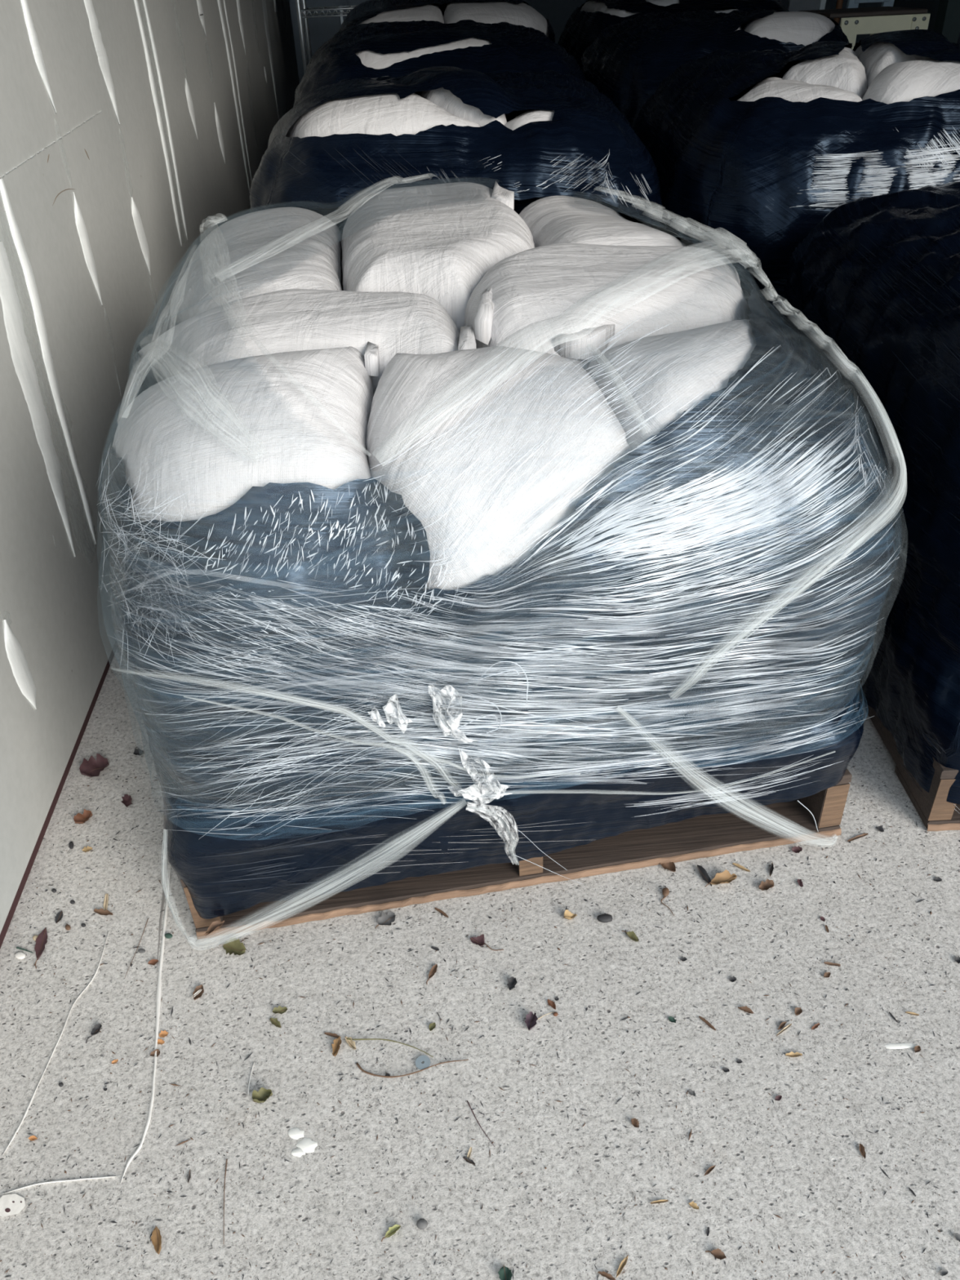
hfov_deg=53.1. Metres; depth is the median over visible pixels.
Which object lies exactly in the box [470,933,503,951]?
dry leaf
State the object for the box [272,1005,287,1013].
dry leaf
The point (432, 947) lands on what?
scrap
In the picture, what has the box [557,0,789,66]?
wrap
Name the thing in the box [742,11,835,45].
sack
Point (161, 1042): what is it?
flake
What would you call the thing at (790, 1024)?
straw
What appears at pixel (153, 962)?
dry leaf
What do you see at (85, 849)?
dry leaf
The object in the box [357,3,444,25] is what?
sack
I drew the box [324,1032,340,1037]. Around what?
dry leaf
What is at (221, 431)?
sack
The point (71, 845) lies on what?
chip
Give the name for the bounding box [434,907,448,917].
dry leaf
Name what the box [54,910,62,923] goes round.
dry leaf
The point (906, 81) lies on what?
sack
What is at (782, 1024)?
scrap
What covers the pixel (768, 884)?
dry leaf
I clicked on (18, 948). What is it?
twig
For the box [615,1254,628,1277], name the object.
dry leaf
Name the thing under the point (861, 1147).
dry leaf
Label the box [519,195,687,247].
sack
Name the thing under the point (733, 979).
scrap
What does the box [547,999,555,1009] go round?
dry leaf
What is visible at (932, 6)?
wall
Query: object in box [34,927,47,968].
dry leaf
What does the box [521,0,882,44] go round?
wall
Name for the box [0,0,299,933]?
wall
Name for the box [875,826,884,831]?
scrap
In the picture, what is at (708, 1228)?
scrap
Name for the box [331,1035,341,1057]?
dry leaf
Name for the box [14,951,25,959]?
chip
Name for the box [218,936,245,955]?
dry leaf
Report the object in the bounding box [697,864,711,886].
dry leaf
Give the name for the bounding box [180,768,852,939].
wooden pallet
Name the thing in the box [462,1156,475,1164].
dry leaf
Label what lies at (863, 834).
straw
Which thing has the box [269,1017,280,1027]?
dry leaf
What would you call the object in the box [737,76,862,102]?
sack
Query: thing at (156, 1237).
dry leaf
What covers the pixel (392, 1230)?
dry leaf
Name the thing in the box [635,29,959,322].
wrap
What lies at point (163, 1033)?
flake
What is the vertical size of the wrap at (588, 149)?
0.923 m
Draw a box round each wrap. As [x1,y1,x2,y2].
[102,194,895,919]
[249,66,663,227]
[293,19,585,106]
[338,0,555,42]
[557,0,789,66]
[579,8,848,132]
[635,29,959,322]
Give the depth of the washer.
1.25 m
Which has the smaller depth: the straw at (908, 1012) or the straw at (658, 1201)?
the straw at (658, 1201)
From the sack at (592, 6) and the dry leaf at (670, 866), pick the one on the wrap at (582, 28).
the sack at (592, 6)
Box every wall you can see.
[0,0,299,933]
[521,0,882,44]
[893,0,959,44]
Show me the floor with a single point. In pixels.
(113, 731)
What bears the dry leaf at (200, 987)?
on the floor
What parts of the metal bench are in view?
leg, leg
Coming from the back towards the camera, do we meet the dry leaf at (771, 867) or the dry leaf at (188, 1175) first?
the dry leaf at (771, 867)
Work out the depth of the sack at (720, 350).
1.19 m
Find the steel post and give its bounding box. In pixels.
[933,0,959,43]
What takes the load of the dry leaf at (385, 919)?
on the floor
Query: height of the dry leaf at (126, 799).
0.008 m
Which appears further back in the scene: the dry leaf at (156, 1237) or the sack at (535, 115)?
the sack at (535, 115)
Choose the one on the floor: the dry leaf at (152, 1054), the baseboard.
the dry leaf at (152, 1054)
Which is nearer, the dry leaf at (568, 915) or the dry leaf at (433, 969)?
the dry leaf at (433, 969)
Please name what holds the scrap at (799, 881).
on the floor
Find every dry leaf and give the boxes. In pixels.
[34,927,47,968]
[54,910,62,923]
[73,808,93,823]
[79,753,109,777]
[82,845,92,852]
[85,1023,102,1043]
[93,908,112,915]
[121,794,132,807]
[133,747,143,755]
[147,959,158,964]
[150,1048,159,1056]
[151,1225,161,1254]
[186,1168,191,1183]
[192,984,204,1000]
[204,920,224,935]
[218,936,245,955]
[252,1087,272,1102]
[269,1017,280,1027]
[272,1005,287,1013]
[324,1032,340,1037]
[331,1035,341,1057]
[344,1035,355,1049]
[375,911,395,928]
[381,1224,400,1241]
[426,964,437,984]
[428,1022,435,1031]
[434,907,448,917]
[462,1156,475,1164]
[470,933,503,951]
[497,1265,512,1279]
[506,976,516,990]
[524,1011,537,1030]
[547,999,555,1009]
[563,909,577,919]
[597,1271,615,1279]
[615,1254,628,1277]
[621,930,639,942]
[661,862,675,871]
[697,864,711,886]
[704,1164,715,1175]
[705,869,737,887]
[705,1248,726,1259]
[737,1005,753,1013]
[759,879,773,890]
[768,862,773,876]
[785,1051,802,1057]
[859,1143,866,1159]
[953,1232,959,1241]
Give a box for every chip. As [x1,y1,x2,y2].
[0,1193,25,1217]
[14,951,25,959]
[68,841,74,848]
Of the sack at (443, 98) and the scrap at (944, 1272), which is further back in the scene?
the sack at (443, 98)
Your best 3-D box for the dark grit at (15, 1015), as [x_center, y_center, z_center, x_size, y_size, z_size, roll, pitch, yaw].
[0.044,0.462,1.370,1.589,0.003,0.877,0,35,3]
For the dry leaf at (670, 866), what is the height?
0.009 m
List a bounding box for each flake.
[157,1038,164,1044]
[159,1030,168,1037]
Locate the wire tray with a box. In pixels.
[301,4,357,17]
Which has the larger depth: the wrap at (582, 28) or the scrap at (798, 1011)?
the wrap at (582, 28)
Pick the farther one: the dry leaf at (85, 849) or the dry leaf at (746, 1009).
the dry leaf at (85, 849)
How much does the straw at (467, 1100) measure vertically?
0.001 m
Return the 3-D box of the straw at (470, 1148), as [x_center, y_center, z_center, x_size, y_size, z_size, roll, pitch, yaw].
[-0.013,0.616,1.153,0.004,0.002,0.015,7,36,14]
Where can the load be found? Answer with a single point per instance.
(879, 276)
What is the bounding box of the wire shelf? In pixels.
[294,0,357,73]
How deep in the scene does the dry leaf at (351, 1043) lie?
1.28 m
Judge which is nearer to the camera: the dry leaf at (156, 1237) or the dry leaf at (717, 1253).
the dry leaf at (717, 1253)
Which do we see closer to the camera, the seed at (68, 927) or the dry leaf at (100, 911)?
the seed at (68, 927)
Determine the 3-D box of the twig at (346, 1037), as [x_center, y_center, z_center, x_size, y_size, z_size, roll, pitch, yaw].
[-0.119,0.535,1.272,0.122,0.006,0.010,6,36,12]
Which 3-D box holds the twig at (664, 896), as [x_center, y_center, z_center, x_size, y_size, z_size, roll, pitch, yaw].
[0.280,0.400,1.442,0.011,0.002,0.038,-8,35,-7]
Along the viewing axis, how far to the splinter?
1.34 m
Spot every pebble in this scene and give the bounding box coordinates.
[32,934,38,940]
[137,948,145,953]
[164,933,173,938]
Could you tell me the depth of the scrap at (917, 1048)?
1.24 m
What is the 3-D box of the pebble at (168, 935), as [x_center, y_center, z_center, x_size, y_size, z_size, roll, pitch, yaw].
[-0.464,0.441,1.431,0.012,0.005,0.010,-5,35,-3]
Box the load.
[775,181,959,813]
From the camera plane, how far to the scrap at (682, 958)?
1.36 m
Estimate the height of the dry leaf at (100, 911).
0.005 m
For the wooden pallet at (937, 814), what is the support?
on the floor
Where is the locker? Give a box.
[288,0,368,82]
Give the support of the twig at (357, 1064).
on the floor
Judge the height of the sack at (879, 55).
0.162 m
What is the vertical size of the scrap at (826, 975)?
0.003 m
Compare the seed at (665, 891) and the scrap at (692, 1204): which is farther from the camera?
the seed at (665, 891)
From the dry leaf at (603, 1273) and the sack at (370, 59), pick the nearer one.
the dry leaf at (603, 1273)
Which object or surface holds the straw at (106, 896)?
on the floor
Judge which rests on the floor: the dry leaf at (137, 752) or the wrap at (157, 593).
the dry leaf at (137, 752)
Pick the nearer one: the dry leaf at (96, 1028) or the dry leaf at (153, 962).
the dry leaf at (96, 1028)
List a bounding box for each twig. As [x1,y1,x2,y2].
[16,946,32,952]
[346,1037,433,1057]
[355,1059,468,1077]
[660,896,674,915]
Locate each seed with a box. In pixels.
[65,924,71,930]
[416,1218,427,1229]
[596,913,612,922]
[662,887,669,896]
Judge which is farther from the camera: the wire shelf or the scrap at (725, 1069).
the wire shelf
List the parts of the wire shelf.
post, post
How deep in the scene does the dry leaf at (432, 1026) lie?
1.29 m
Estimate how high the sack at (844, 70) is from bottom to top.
0.148 m
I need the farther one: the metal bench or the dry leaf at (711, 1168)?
the metal bench
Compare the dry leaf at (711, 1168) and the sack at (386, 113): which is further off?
the sack at (386, 113)
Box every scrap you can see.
[28,1135,37,1140]
[431,946,439,951]
[631,1118,639,1128]
[668,1016,675,1022]
[680,956,687,961]
[688,1089,695,1096]
[688,1201,698,1209]
[706,1226,709,1235]
[722,1067,729,1072]
[729,975,736,982]
[774,1095,782,1100]
[777,1021,786,1030]
[791,845,802,853]
[795,1007,802,1015]
[796,879,803,887]
[811,1022,819,1029]
[823,972,830,977]
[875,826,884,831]
[914,1045,920,1053]
[933,876,942,881]
[939,1269,947,1275]
[955,955,959,964]
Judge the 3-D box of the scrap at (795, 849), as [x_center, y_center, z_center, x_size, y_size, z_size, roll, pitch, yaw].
[0.503,0.333,1.522,0.016,0.004,0.014,-28,42,-31]
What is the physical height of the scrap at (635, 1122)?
0.005 m
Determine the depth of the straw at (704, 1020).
1.28 m
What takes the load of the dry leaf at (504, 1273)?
on the floor
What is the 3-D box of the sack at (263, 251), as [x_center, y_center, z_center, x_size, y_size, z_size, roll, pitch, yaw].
[-0.398,-0.640,1.729,0.342,0.184,0.700,-5,35,-3]
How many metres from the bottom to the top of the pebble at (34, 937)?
0.004 m
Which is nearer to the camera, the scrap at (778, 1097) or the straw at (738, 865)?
the scrap at (778, 1097)
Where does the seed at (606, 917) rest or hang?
on the floor
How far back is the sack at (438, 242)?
1.52 m
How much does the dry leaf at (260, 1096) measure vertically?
0.017 m
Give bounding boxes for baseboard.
[0,640,117,948]
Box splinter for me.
[191,989,202,998]
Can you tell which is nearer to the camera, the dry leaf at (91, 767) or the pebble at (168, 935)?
the pebble at (168, 935)
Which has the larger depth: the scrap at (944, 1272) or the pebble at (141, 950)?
the pebble at (141, 950)
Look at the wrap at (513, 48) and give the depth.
3.31 m
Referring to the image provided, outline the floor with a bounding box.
[0,646,959,1279]
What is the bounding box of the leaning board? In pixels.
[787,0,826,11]
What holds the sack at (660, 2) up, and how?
on the wrap at (582, 28)
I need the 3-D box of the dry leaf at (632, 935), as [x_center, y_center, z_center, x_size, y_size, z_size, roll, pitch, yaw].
[0.220,0.430,1.400,0.012,0.007,0.030,-20,38,-23]
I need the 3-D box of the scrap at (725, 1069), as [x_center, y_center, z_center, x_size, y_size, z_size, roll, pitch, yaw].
[0.314,0.549,1.226,0.008,0.002,0.007,-5,35,-3]
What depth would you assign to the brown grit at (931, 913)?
1.21 m
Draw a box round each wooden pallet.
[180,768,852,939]
[853,680,959,831]
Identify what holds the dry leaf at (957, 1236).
on the floor
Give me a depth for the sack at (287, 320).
1.29 m
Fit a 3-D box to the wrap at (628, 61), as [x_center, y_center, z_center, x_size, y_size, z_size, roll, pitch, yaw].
[0.891,-1.977,3.891,1.044,0.971,1.349,-5,35,-3]
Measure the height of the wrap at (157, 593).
0.776 m
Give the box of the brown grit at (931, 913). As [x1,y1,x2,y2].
[0,755,959,1279]
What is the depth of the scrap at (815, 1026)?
1.27 m
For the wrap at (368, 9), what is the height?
1.042 m
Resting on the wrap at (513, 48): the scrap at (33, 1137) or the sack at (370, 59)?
the sack at (370, 59)
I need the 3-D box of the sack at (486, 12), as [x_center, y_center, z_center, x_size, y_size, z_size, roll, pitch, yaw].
[0.070,-2.976,4.643,0.523,0.261,0.929,-5,35,-3]
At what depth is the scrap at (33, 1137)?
1.19 m
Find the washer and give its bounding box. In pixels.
[415,1055,430,1069]
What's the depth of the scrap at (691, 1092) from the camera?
1.20 m
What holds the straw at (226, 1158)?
on the floor
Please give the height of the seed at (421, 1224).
0.007 m
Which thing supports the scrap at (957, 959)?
on the floor
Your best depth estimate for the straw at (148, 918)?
1.42 m
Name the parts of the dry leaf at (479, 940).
stem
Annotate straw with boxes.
[103,893,108,910]
[124,918,148,978]
[223,1158,227,1235]
[466,1100,494,1146]
[466,1146,471,1159]
[650,1200,668,1204]
[698,1016,715,1030]
[732,862,750,871]
[776,1023,791,1035]
[823,961,840,966]
[847,833,867,841]
[905,1011,919,1015]
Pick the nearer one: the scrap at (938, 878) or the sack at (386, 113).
the scrap at (938, 878)
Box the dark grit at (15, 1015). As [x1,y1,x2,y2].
[0,755,959,1279]
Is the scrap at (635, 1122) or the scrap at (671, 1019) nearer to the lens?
the scrap at (635, 1122)
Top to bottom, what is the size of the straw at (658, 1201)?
0.002 m
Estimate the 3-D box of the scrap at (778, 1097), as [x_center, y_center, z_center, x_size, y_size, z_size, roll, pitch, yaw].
[0.371,0.570,1.194,0.007,0.002,0.008,12,38,20]
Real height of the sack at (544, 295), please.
0.157 m
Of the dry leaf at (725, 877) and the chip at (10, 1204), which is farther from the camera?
the dry leaf at (725, 877)
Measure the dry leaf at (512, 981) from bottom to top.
0.008 m
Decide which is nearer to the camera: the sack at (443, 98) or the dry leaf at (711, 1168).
the dry leaf at (711, 1168)
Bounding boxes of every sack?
[111,341,379,521]
[137,288,475,395]
[169,207,342,326]
[285,93,480,137]
[341,181,534,332]
[355,36,491,69]
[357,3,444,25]
[365,346,630,591]
[413,87,506,126]
[443,0,548,37]
[463,243,750,370]
[504,109,554,130]
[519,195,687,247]
[580,0,639,17]
[586,319,756,453]
[639,0,679,13]
[692,8,738,13]
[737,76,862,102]
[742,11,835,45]
[782,47,867,99]
[854,41,933,88]
[862,59,959,104]
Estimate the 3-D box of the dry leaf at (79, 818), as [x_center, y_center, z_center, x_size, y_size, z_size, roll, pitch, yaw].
[-0.676,0.302,1.638,0.029,0.012,0.030,-5,35,-3]
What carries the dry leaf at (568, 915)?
on the floor
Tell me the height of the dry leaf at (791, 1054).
0.004 m
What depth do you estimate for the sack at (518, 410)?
1.12 m
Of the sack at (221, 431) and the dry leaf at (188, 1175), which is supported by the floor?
the dry leaf at (188, 1175)
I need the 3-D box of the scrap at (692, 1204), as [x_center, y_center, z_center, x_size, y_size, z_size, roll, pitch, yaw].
[0.244,0.644,1.093,0.010,0.004,0.008,-5,35,-3]
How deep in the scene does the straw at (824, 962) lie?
1.35 m
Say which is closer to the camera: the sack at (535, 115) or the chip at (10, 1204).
the chip at (10, 1204)
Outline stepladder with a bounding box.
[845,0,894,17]
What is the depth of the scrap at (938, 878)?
1.47 m
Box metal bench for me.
[798,6,930,49]

